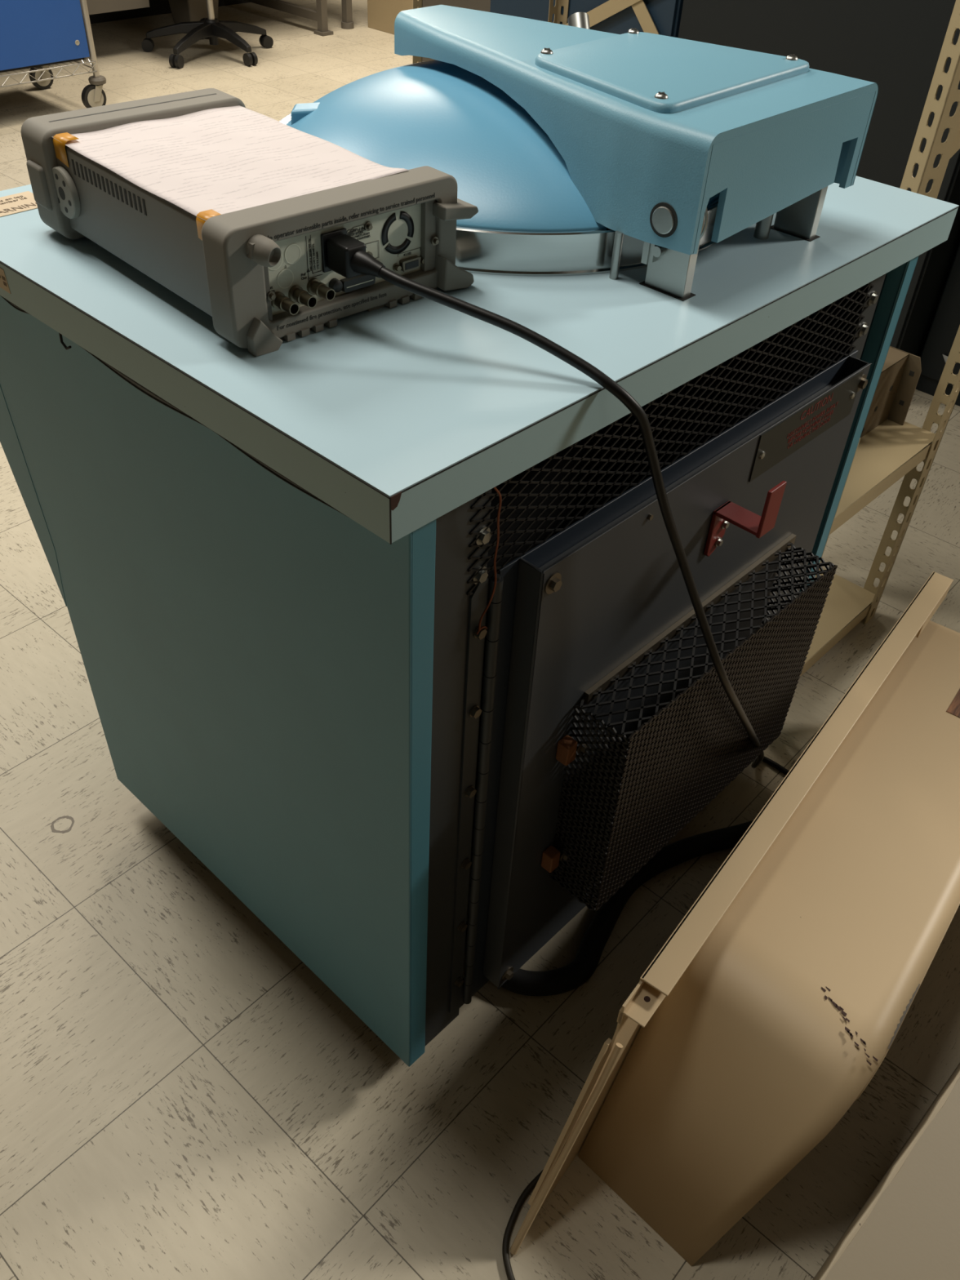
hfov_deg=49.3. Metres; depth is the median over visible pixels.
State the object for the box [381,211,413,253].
vent
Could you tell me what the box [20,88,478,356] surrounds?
instrument
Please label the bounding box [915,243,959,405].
storage cabinet
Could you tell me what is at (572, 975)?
hose
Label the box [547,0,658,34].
rack
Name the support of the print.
on the countertop
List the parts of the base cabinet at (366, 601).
panel, domed lid, guide post, lid arm, frame, door, access plate, support leg, guard rail, door handle, guide post, arm plate, support leg, panel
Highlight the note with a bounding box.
[0,191,37,217]
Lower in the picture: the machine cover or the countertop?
the machine cover
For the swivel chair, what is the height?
1.000 m
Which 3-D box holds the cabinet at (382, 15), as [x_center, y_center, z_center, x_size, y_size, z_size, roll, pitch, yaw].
[-0.190,-3.946,5.419,0.590,1.400,0.565,34,49,30]
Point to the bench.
(100, 11)
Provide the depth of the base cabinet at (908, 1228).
0.82 m
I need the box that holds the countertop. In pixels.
[0,208,958,543]
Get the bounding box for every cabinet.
[0,4,959,1066]
[367,0,418,34]
[422,0,490,62]
[489,0,683,37]
[678,0,959,356]
[813,1062,959,1279]
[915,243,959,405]
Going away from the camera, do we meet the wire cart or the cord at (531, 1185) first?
the cord at (531, 1185)
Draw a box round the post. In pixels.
[412,0,422,63]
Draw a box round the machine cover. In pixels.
[509,571,959,1266]
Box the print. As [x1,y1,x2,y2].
[0,275,7,286]
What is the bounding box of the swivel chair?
[141,0,273,68]
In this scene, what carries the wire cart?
on the floor
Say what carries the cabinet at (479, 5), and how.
on the floor
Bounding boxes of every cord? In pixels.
[326,234,789,774]
[502,1168,543,1279]
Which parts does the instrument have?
panel post, panel, panel post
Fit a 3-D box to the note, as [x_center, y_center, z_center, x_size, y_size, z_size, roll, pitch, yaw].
[-0.537,-0.419,1.046,0.051,0.001,0.212,34,49,30]
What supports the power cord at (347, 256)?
attached to the instrument
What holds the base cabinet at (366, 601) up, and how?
on the floor
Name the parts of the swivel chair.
leg, leg, leg, leg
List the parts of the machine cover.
plate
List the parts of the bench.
drawer, modesty panel, leg rail, leg, leg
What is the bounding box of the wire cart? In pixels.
[0,0,106,108]
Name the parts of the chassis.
plate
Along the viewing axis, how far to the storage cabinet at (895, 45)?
2.46 m
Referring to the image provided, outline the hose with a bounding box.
[464,820,753,995]
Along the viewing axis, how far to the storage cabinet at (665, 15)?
2.82 m
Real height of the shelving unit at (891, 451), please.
1.750 m
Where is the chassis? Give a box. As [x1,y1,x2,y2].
[860,346,921,438]
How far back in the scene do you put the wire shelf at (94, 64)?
4.24 m
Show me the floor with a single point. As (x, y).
(183, 1096)
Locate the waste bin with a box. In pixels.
[168,0,218,23]
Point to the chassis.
(901, 371)
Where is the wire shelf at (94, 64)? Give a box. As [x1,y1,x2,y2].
[0,57,97,88]
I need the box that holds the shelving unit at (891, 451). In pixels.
[800,0,959,676]
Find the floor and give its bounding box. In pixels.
[0,0,959,1279]
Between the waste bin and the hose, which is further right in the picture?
the hose
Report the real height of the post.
1.700 m
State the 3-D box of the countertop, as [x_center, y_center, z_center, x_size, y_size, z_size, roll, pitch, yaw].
[-0.008,-0.457,1.158,0.708,0.039,0.902,34,49,30]
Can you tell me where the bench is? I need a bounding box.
[80,0,353,36]
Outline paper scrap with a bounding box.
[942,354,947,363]

